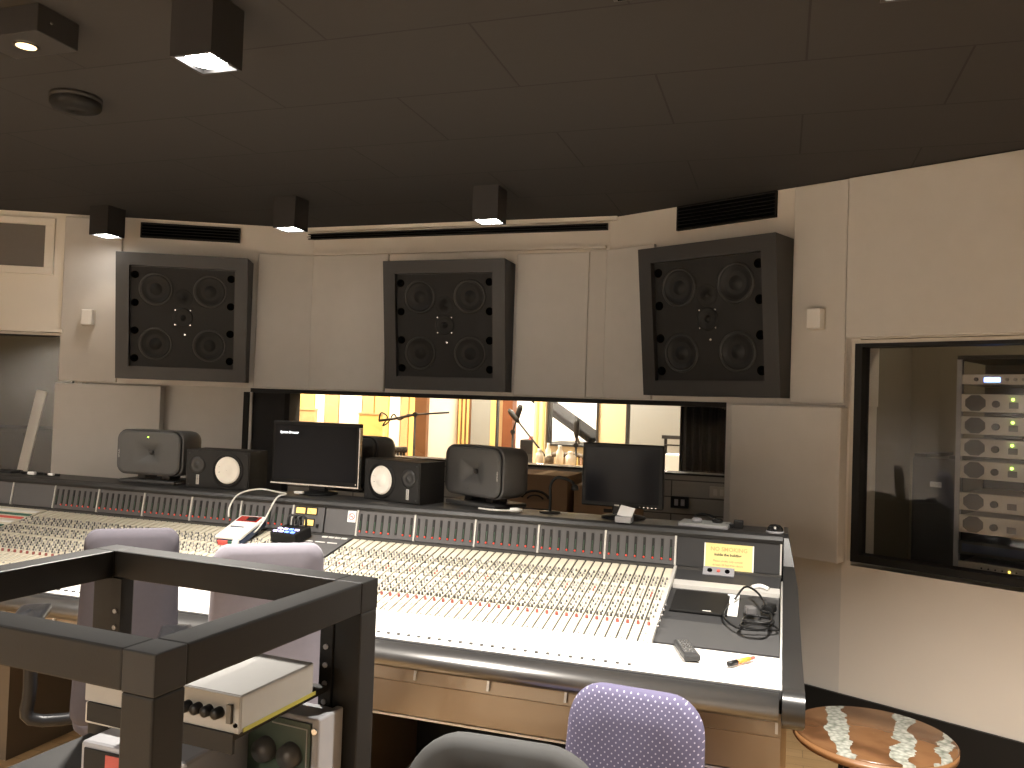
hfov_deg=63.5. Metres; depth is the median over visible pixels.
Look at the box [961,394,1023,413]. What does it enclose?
amplifier
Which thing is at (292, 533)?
box
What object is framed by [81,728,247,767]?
unit
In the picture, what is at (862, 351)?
window frame
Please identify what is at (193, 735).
shelf
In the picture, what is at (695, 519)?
ear cup
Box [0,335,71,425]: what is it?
wall
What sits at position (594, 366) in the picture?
acoustic panel
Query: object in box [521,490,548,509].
print
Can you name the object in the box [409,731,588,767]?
office chair
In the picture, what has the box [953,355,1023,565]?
rack
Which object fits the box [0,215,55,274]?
trim
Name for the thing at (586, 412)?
wall partition
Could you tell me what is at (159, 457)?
speaker
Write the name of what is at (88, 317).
wall sensor
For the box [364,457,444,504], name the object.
speaker
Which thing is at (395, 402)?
divider
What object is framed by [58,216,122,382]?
acoustic panel
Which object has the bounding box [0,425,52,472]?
acoustic panel
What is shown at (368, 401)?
divider
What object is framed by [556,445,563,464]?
bottle
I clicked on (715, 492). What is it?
wall outlet
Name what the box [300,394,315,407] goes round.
divider
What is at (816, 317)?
wall sensor
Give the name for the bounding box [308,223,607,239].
air vent
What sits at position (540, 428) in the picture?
wood post
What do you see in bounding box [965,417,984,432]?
vent
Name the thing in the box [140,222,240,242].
air vent
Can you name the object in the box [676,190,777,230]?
air vent
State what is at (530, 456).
grille
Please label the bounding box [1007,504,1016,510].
switch
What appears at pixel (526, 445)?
amplifier
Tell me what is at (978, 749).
baseboard
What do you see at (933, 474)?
equipment case
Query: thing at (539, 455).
bottle
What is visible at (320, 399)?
divider
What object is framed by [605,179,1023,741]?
wall
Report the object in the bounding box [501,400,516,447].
wood post
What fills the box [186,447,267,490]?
speaker
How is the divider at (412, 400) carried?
on the floor
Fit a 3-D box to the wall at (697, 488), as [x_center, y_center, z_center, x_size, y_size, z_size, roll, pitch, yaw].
[-0.149,1.135,5.670,4.050,1.195,0.160,1,-1,18]
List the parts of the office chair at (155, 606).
arm post, seat, backrest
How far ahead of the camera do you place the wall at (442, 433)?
7.59 m
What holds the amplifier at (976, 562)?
in the rack at (994, 364)
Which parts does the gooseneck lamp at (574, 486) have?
lamp shade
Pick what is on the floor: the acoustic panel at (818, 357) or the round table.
the round table
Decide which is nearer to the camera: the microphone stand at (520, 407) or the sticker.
the sticker
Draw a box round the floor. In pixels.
[0,729,837,767]
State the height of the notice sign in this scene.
0.105 m
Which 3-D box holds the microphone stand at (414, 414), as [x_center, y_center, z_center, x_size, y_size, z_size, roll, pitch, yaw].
[-0.914,0.990,7.473,0.511,1.509,0.498,3,-2,-26]
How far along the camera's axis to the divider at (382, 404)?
9.08 m
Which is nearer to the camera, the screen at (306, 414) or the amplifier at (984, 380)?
the amplifier at (984, 380)
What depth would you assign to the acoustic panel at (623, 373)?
5.15 m
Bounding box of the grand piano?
[531,401,595,444]
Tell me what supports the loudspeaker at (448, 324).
attached to the wall at (573, 238)
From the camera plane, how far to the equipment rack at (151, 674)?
1.25 m
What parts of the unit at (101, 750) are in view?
panel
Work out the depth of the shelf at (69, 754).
1.44 m
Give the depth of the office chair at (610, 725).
2.11 m
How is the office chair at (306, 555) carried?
on the floor
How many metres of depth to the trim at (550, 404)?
7.28 m
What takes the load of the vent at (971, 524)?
attached to the amplifier at (977, 522)
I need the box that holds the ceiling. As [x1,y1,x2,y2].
[0,0,1023,227]
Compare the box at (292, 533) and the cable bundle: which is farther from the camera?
the cable bundle
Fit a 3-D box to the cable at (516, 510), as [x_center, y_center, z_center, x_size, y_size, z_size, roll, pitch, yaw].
[-0.058,0.579,3.835,0.219,0.023,0.042,1,-1,18]
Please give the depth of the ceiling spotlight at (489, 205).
4.61 m
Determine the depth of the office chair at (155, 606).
2.48 m
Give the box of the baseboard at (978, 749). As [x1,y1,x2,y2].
[804,683,1023,767]
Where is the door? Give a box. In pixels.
[470,399,499,445]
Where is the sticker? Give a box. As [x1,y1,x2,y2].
[347,511,356,521]
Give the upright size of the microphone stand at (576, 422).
1.483 m
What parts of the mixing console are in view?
blank panel, blank panel, meter panel, meter panel, meter panel, meter panel, meter panel, master panel, blank panel, meter panel, armrest, panel, rail, meter panel, meter panel, modesty panel, meter panel, panel, meter panel, edge trim, jack plate, recess panel, trim rail, step panel, blank panel, edge trim, panel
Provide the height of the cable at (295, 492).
0.229 m
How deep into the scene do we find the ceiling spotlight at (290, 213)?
5.02 m
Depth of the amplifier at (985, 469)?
4.05 m
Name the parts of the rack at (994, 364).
post, post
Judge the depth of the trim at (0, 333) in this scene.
5.69 m
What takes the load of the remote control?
on the mixing console
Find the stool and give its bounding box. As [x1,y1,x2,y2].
[395,446,407,455]
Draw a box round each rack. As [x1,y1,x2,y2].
[0,545,377,767]
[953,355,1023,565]
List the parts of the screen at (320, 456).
panel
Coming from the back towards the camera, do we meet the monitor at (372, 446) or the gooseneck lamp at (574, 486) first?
the monitor at (372, 446)
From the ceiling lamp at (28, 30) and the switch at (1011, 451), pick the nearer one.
the ceiling lamp at (28, 30)
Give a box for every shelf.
[8,733,95,767]
[87,683,326,754]
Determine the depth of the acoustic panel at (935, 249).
3.89 m
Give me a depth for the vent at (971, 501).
4.09 m
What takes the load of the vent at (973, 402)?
attached to the amplifier at (984, 403)
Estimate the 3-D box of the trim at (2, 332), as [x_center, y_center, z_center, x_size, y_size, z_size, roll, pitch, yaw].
[-3.534,0.190,5.641,1.063,1.108,0.006,2,-1,-8]
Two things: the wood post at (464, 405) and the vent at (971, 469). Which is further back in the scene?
the wood post at (464, 405)
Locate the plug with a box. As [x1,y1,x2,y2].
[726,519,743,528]
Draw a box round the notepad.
[678,518,731,529]
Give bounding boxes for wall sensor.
[81,309,95,325]
[806,308,825,329]
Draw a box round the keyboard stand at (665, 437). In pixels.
[662,435,679,453]
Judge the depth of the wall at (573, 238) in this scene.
5.58 m
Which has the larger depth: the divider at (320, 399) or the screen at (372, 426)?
the divider at (320, 399)
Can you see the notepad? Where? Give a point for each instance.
(685, 522)
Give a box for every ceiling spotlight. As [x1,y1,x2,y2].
[89,205,125,238]
[170,0,243,74]
[273,195,308,232]
[472,184,506,224]
[880,0,906,2]
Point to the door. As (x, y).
(484, 413)
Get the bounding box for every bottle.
[535,449,542,462]
[544,454,553,463]
[545,443,550,456]
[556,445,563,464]
[565,451,575,464]
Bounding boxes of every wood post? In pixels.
[415,398,429,456]
[456,399,471,443]
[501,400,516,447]
[532,401,547,462]
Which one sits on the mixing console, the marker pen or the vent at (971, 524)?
the marker pen
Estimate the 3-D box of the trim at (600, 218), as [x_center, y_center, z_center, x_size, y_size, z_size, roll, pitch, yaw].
[-0.398,-1.077,5.603,2.250,0.025,0.050,1,-1,18]
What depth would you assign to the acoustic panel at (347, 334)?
5.82 m
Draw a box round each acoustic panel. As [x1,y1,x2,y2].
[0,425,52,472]
[51,383,164,477]
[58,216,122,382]
[253,253,313,388]
[308,254,389,391]
[513,252,589,397]
[585,250,606,397]
[603,244,656,399]
[729,404,847,563]
[790,179,848,403]
[846,150,1023,337]
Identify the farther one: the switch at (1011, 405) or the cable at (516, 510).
the switch at (1011, 405)
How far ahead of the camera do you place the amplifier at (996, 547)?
4.05 m
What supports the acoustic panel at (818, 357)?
attached to the wall at (944, 648)
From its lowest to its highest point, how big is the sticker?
0.054 m
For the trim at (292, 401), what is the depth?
6.08 m
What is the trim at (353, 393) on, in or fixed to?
attached to the wall at (573, 238)
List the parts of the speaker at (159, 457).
plate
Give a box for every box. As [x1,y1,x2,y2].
[270,514,310,542]
[508,469,581,512]
[573,483,643,515]
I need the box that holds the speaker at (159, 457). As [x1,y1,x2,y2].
[117,429,201,484]
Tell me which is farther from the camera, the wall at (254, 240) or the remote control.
the wall at (254, 240)
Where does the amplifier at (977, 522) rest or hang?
in the rack at (994, 364)
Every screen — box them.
[270,420,362,495]
[299,408,317,421]
[358,412,385,435]
[582,442,665,520]
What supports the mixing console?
on the floor
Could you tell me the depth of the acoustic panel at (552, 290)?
5.36 m
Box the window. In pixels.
[0,223,45,266]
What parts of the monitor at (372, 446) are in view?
plate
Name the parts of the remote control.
plate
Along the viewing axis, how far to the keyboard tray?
3.16 m
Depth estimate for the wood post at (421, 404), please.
7.63 m
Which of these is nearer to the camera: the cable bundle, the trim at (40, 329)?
the cable bundle
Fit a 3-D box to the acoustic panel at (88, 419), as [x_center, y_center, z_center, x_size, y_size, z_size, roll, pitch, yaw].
[-2.811,0.396,5.766,0.695,0.785,0.110,2,-1,-8]
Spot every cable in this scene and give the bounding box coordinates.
[228,488,303,543]
[478,507,521,512]
[722,584,779,631]
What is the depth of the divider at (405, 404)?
9.00 m
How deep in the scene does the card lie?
3.13 m
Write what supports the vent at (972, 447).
attached to the amplifier at (976, 447)
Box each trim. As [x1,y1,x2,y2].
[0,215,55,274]
[0,331,77,382]
[0,333,73,382]
[39,328,62,332]
[241,392,299,490]
[250,388,726,407]
[252,392,284,490]
[308,216,617,232]
[313,245,606,255]
[395,455,724,477]
[547,402,598,446]
[625,404,630,443]
[847,335,1023,560]
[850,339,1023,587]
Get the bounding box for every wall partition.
[515,401,596,448]
[629,405,680,452]
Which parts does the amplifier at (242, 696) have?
panel, knob, knob, knob, knob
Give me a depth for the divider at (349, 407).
9.21 m
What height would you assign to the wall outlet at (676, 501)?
0.072 m
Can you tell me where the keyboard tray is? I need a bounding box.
[669,589,729,616]
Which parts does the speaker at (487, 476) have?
plate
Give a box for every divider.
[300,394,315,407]
[315,394,325,421]
[325,395,339,422]
[339,395,362,423]
[362,396,374,412]
[375,396,389,436]
[389,397,401,454]
[400,397,409,455]
[408,397,414,455]
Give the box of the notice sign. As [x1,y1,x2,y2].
[704,542,753,572]
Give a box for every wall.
[0,210,314,389]
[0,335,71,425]
[86,382,252,477]
[287,461,724,520]
[308,222,610,398]
[428,398,625,464]
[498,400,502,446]
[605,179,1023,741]
[873,345,1023,559]
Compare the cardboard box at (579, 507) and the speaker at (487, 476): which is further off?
the cardboard box at (579, 507)
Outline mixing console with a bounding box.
[0,468,804,767]
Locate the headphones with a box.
[692,513,722,522]
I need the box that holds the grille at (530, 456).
[527,454,532,462]
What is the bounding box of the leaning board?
[17,390,46,471]
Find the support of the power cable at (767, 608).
on the mixing console
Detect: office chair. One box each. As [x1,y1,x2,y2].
[15,528,178,735]
[157,542,323,703]
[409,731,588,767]
[565,682,704,767]
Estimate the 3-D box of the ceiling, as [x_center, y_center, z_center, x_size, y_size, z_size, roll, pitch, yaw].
[-1.651,-1.300,1.768,10.400,0.150,8.650,1,-1,18]
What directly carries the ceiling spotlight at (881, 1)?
attached to the ceiling
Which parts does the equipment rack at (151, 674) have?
rail, rail, post, rack rail, post, rail, rail, rack rail, post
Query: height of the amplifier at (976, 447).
0.088 m
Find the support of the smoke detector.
attached to the ceiling
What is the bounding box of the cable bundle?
[0,469,59,475]
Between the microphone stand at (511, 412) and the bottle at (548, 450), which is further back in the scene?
the microphone stand at (511, 412)
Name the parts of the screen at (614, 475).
panel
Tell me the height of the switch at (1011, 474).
0.030 m
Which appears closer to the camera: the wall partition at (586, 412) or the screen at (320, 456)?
the screen at (320, 456)
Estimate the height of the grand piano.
1.730 m
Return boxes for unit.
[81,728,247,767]
[247,702,342,767]
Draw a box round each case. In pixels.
[665,453,678,470]
[911,452,983,565]
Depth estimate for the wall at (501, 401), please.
10.55 m
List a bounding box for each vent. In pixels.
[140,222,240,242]
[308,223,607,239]
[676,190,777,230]
[963,493,983,509]
[963,516,982,532]
[964,440,984,455]
[964,462,983,477]
[965,395,985,410]
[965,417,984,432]
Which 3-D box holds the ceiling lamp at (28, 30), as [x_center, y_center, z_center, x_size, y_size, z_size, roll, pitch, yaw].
[-1.591,-1.153,2.716,0.272,0.094,0.160,1,-1,18]
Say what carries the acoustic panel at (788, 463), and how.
attached to the wall at (944, 648)
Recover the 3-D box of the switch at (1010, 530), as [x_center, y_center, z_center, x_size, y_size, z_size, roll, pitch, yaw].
[2.394,0.704,3.970,0.040,0.030,0.002,1,-2,44]
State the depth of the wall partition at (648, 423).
8.55 m
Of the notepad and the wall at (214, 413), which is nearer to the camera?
the notepad
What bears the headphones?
on the notepad
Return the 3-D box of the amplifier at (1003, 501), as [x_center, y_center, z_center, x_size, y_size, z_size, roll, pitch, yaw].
[2.577,0.591,4.079,0.572,0.088,0.425,1,-2,44]
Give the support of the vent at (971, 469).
attached to the amplifier at (985, 469)
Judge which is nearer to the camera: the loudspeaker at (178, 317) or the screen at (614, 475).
the screen at (614, 475)
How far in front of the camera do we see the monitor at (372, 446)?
4.41 m
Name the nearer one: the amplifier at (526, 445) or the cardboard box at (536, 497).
the cardboard box at (536, 497)
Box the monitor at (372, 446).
[328,435,394,492]
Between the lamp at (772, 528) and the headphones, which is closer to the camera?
the lamp at (772, 528)
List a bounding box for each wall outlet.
[670,496,688,508]
[709,486,723,498]
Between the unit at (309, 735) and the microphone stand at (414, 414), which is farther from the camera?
the microphone stand at (414, 414)
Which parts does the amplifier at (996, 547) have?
panel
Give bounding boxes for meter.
[215,515,265,544]
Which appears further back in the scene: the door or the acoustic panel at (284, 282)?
the door
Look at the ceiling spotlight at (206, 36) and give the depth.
2.51 m
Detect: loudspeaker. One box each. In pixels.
[115,251,253,382]
[383,258,515,392]
[638,232,793,397]
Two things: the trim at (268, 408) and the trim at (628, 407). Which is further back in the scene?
the trim at (628, 407)
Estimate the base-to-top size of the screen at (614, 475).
0.337 m
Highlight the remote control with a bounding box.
[674,639,699,660]
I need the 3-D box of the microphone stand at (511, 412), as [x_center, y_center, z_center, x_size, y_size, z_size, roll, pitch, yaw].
[0.127,0.987,6.880,0.515,1.553,0.184,1,-2,30]
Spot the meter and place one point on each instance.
(242, 529)
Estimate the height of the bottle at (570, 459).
0.120 m
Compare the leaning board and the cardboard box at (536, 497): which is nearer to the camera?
the cardboard box at (536, 497)
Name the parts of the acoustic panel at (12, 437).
door, door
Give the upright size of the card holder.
0.072 m
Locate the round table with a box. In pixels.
[793,706,959,767]
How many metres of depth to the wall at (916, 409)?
5.39 m
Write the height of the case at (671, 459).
1.220 m
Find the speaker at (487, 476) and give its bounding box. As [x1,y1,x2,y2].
[445,444,527,508]
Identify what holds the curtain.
on the floor
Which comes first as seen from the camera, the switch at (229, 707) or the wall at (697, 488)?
the switch at (229, 707)
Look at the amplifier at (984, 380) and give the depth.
4.07 m
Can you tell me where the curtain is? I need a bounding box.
[679,406,726,473]
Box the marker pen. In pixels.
[726,656,754,666]
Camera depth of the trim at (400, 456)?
5.46 m
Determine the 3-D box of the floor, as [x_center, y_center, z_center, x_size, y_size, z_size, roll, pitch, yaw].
[-1.751,1.633,1.697,10.400,0.100,8.650,1,-1,18]
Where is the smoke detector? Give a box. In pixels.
[49,88,102,116]
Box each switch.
[226,704,232,723]
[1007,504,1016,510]
[1007,527,1015,533]
[1008,425,1017,431]
[1008,448,1017,454]
[1008,471,1016,477]
[1009,402,1018,408]
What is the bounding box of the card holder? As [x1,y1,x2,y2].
[615,505,634,522]
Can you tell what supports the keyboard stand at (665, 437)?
on the floor
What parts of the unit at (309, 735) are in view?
knob, panel, knob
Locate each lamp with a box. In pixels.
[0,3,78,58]
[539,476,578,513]
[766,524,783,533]
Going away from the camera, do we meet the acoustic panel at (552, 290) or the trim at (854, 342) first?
the trim at (854, 342)
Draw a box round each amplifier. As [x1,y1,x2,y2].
[85,654,315,734]
[520,436,532,462]
[958,534,1023,562]
[958,556,1023,575]
[959,488,1023,515]
[959,511,1023,538]
[960,438,1023,459]
[960,458,1023,482]
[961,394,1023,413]
[961,416,1023,435]
[962,374,1023,387]
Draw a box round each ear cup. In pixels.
[692,517,701,522]
[712,518,722,522]
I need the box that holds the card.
[727,594,739,616]
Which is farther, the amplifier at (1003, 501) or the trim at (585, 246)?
the trim at (585, 246)
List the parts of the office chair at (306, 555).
backrest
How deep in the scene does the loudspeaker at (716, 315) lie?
4.55 m
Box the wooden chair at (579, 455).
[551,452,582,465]
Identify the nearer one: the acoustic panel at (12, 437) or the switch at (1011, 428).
the switch at (1011, 428)
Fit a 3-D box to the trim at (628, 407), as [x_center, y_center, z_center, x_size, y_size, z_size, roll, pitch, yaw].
[1.000,0.206,7.117,0.020,3.200,0.100,1,-1,18]
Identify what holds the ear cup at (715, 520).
on the headphones
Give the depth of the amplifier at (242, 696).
1.21 m
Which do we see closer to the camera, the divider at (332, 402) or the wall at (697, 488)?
the wall at (697, 488)
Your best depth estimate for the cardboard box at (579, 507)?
4.74 m
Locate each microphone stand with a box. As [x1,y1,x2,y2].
[378,412,448,455]
[507,409,544,456]
[510,404,522,447]
[573,420,579,464]

